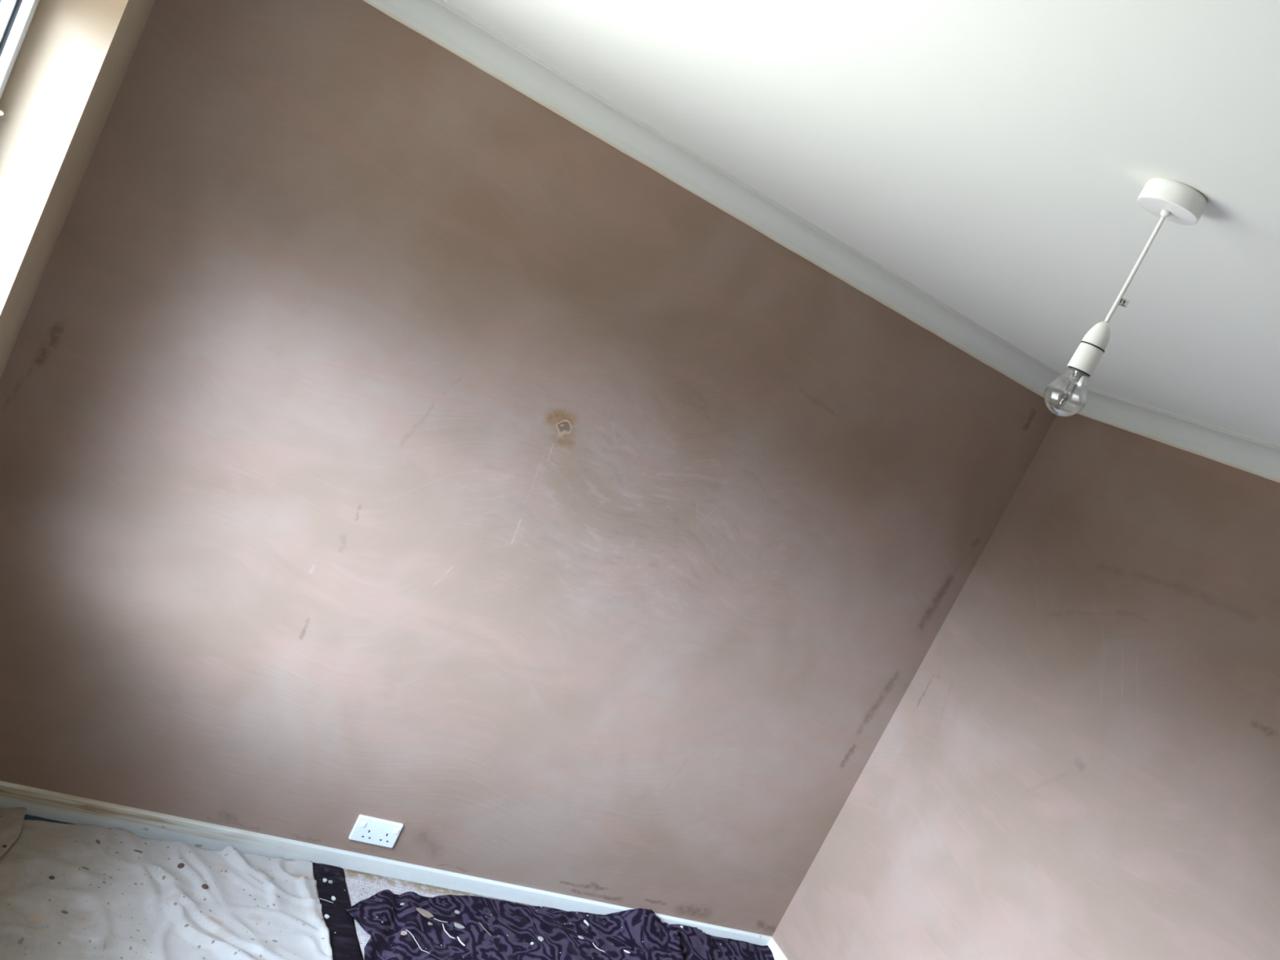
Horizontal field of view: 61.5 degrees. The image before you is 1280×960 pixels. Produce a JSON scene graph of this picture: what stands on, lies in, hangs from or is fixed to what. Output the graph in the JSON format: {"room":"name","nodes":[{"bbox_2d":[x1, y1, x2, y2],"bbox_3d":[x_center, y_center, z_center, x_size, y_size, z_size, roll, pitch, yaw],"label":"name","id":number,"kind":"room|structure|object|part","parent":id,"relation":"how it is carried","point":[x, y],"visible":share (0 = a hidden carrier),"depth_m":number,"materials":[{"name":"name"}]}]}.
{"room":"room under renovation","nodes":[
{"label":"room under renovation","id":0,"kind":"room"},
{"bbox_2d":[0,0,155,379],"bbox_3d":[-0.926,0.196,0.858,0.250,2.618,3.750,23,8,-27],"label":"window reveal","id":1,"kind":"structure","parent":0,"point":[73,59],"depth_m":1.94,"materials":[{"name":"paint"}]},
{"bbox_2d":[0,0,39,115],"bbox_3d":[-1.016,-0.232,1.301,0.080,1.130,1.395,23,8,-27],"label":"window","id":2,"kind":"structure","parent":1,"relation":"in","point":[15,15],"depth_m":1.83,"materials":[{"name":"white plastic"}]},
{"bbox_3d":[-1.023,-0.235,1.297,0.018,1.038,1.303,23,8,-27],"label":"sash","id":3,"kind":"part","parent":2,"relation":"part of","materials":[{"name":"white plastic"}]},
{"bbox_2d":[0,0,1060,936],"bbox_3d":[-0.322,0.161,3.280,3.406,2.618,0.120,23,8,-27],"label":"wall","id":4,"kind":"structure","parent":0,"point":[383,435],"depth_m":3.07,"materials":[{"name":"paint"}]},
{"bbox_2d":[348,814,403,848],"bbox_3d":[-0.814,1.087,3.320,0.146,0.086,0.014,23,8,-27],"label":"double socket","id":5,"kind":"object","parent":4,"relation":"attached to","point":[367,829],"visible":1,"depth_m":3.31,"materials":[{"name":"plastic"}]},
{"bbox_2d":[360,821,366,826],"bbox_3d":[-0.846,1.054,3.290,0.015,0.017,0.004,23,8,-27],"label":"rocker switch","id":6,"kind":"object","parent":5,"relation":"attached to","point":[362,824],"depth_m":3.29,"materials":[{"name":"white plastic"}]},
{"bbox_2d":[393,828,399,834],"bbox_3d":[-0.757,1.091,3.339,0.015,0.017,0.004,23,8,-27],"label":"rocker switch","id":7,"kind":"object","parent":5,"relation":"attached to","point":[396,831],"depth_m":3.34,"materials":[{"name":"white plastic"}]},
{"bbox_2d":[0,780,772,945],"bbox_3d":[-0.762,1.243,3.394,3.036,0.077,0.014,23,8,-27],"label":"baseboard","id":8,"kind":"structure","parent":4,"relation":"attached to","point":[39,802],"depth_m":3.20,"materials":[{"name":"paint"}]},
{"bbox_2d":[362,0,1074,408],"bbox_3d":[0.277,-0.802,3.072,3.036,0.085,0.099,23,8,-27],"label":"trim","id":9,"kind":"structure","parent":4,"relation":"attached to","point":[439,21],"depth_m":3.03,"materials":[{"name":"paint"}]},
{"bbox_2d":[444,0,1279,444],"bbox_3d":[0.925,-0.371,1.415,3.406,0.130,3.990,23,8,-27],"label":"ceiling","id":10,"kind":"structure","parent":0,"point":[996,157],"depth_m":1.83,"materials":[{"name":"paint"}]},
{"bbox_2d":[1044,177,1207,416],"bbox_3d":[0.667,-0.246,1.507,0.085,0.344,0.085,23,8,-27],"label":"pendant light","id":11,"kind":"object","parent":10,"relation":"hanging from","point":[1170,200],"visible":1,"depth_m":1.50,"materials":[{"name":"white plastic"}]},
{"bbox_3d":[0.606,-0.124,1.524,0.057,0.070,0.057,23,8,-27],"label":"bulb","id":12,"kind":"part","parent":11,"relation":"part of","materials":[{"name":"clear glass"}]},
{"bbox_2d":[772,408,1279,959],"bbox_3d":[1.722,1.312,2.311,0.120,2.618,3.750,23,8,-27],"label":"wall","id":13,"kind":"structure","parent":0,"point":[1082,761],"depth_m":3.30,"materials":[{"name":"paint"}]},
{"bbox_2d":[767,937,787,959],"bbox_3d":[1.150,2.329,2.425,0.014,0.077,3.750,23,8,-27],"label":"baseboard","id":14,"kind":"structure","parent":13,"relation":"attached to","point":[777,953],"depth_m":4.02,"materials":[{"name":"paint"}]},
{"bbox_2d":[1061,382,1279,483],"bbox_3d":[2.139,0.255,2.121,0.099,0.084,3.750,23,8,-27],"label":"trim","id":15,"kind":"structure","parent":13,"relation":"attached to","point":[1246,453],"depth_m":3.32,"materials":[{"name":"paint"}]},
{"bbox_3d":[-0.196,1.883,1.728,3.406,0.150,3.990,23,8,-27],"label":"floor","id":16,"kind":"structure","parent":0,"visible":0},
{"bbox_2d":[23,814,75,824],"bbox_3d":[-1.671,0.906,2.854,0.780,0.005,0.082,23,8,-27],"label":"sheet","id":17,"kind":"object","parent":16,"relation":"on","point":[26,816],"visible":0.2,"depth_m":2.92,"materials":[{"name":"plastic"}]},
{"bbox_2d":[286,858,535,959],"bbox_3d":[-0.109,1.823,1.763,3.000,0.026,3.685,23,8,-27],"label":"carpet","id":18,"kind":"object","parent":16,"relation":"on","point":[361,886],"visible":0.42,"depth_m":3.33,"materials":[{"name":"beige carpet"}]},
{"bbox_2d":[0,807,333,959],"bbox_3d":[-1.051,1.295,1.990,1.271,0.039,2.282,23,8,-27],"label":"sheet","id":19,"kind":"object","parent":18,"relation":"on","point":[129,904],"visible":1,"depth_m":2.79,"materials":[{"name":"white fabric"}]},
{"bbox_2d":[177,862,184,868],"bbox_3d":[-1.266,1.064,2.966,0.018,0.009,0.016,32,9,36],"label":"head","id":20,"kind":"object","parent":19,"relation":"on","point":[180,865],"visible":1,"depth_m":2.96},
{"bbox_2d":[201,884,208,888],"bbox_3d":[-1.182,1.104,2.921,0.018,0.005,0.018,24,7,-18],"label":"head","id":21,"kind":"object","parent":19,"relation":"on","point":[203,886],"visible":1,"depth_m":2.92},
{"bbox_2d":[258,868,273,879],"bbox_3d":[-1.077,1.135,3.096,0.052,0.011,0.007,27,7,1],"label":"plaster sliver","id":22,"kind":"object","parent":19,"relation":"on","point":[259,868],"visible":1,"depth_m":3.10,"materials":[{"name":"beige paint"}]},
{"bbox_2d":[312,862,363,959],"bbox_3d":[-0.614,1.464,2.452,0.150,0.013,1.884,23,8,-28],"label":"band","id":23,"kind":"object","parent":18,"relation":"on","point":[344,944],"visible":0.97,"depth_m":3.11,"materials":[{"name":"black fabric"}]},
{"bbox_2d":[346,888,773,959],"bbox_3d":[-0.075,1.569,3.339,1.698,0.080,0.768,23,8,-27],"label":"patterned fabric","id":24,"kind":"object","parent":18,"relation":"on","point":[512,926],"visible":1,"depth_m":3.44,"materials":[{"name":"fabric"}]},
{"bbox_2d":[400,930,407,935],"bbox_3d":[-0.686,1.318,3.129,0.019,0.011,0.022,26,7,-7],"label":"flake","id":25,"kind":"object","parent":24,"relation":"on","point":[402,932],"visible":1,"depth_m":3.13,"materials":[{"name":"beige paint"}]},
{"bbox_2d":[405,929,430,953],"bbox_3d":[-0.649,1.341,3.121,0.102,0.013,0.016,29,8,22],"label":"paint curl","id":26,"kind":"object","parent":24,"relation":"on","point":[406,930],"visible":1,"depth_m":3.12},
{"bbox_2d":[416,907,434,918],"bbox_3d":[-0.653,1.318,3.271,0.063,0.015,0.032,24,8,-21],"label":"flake","id":27,"kind":"object","parent":24,"relation":"on","point":[426,913],"visible":1,"depth_m":3.27,"materials":[{"name":"beige paint"}]},
{"bbox_2d":[442,923,455,938],"bbox_3d":[-0.583,1.363,3.247,0.070,0.006,0.017,33,9,41],"label":"paint curl","id":28,"kind":"object","parent":24,"relation":"on","point":[442,923],"visible":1,"depth_m":3.24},
{"bbox_2d":[453,922,464,928],"bbox_3d":[-0.554,1.370,3.303,0.036,0.005,0.019,25,7,-15],"label":"flake","id":29,"kind":"object","parent":24,"relation":"on","point":[457,925],"visible":1,"depth_m":3.30,"materials":[{"name":"white paint"}]},
{"bbox_2d":[537,936,543,942],"bbox_3d":[-0.318,1.468,3.442,0.022,0.005,0.017,30,8,25],"label":"flake","id":30,"kind":"object","parent":24,"relation":"on","point":[541,939],"visible":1,"depth_m":3.44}
]}

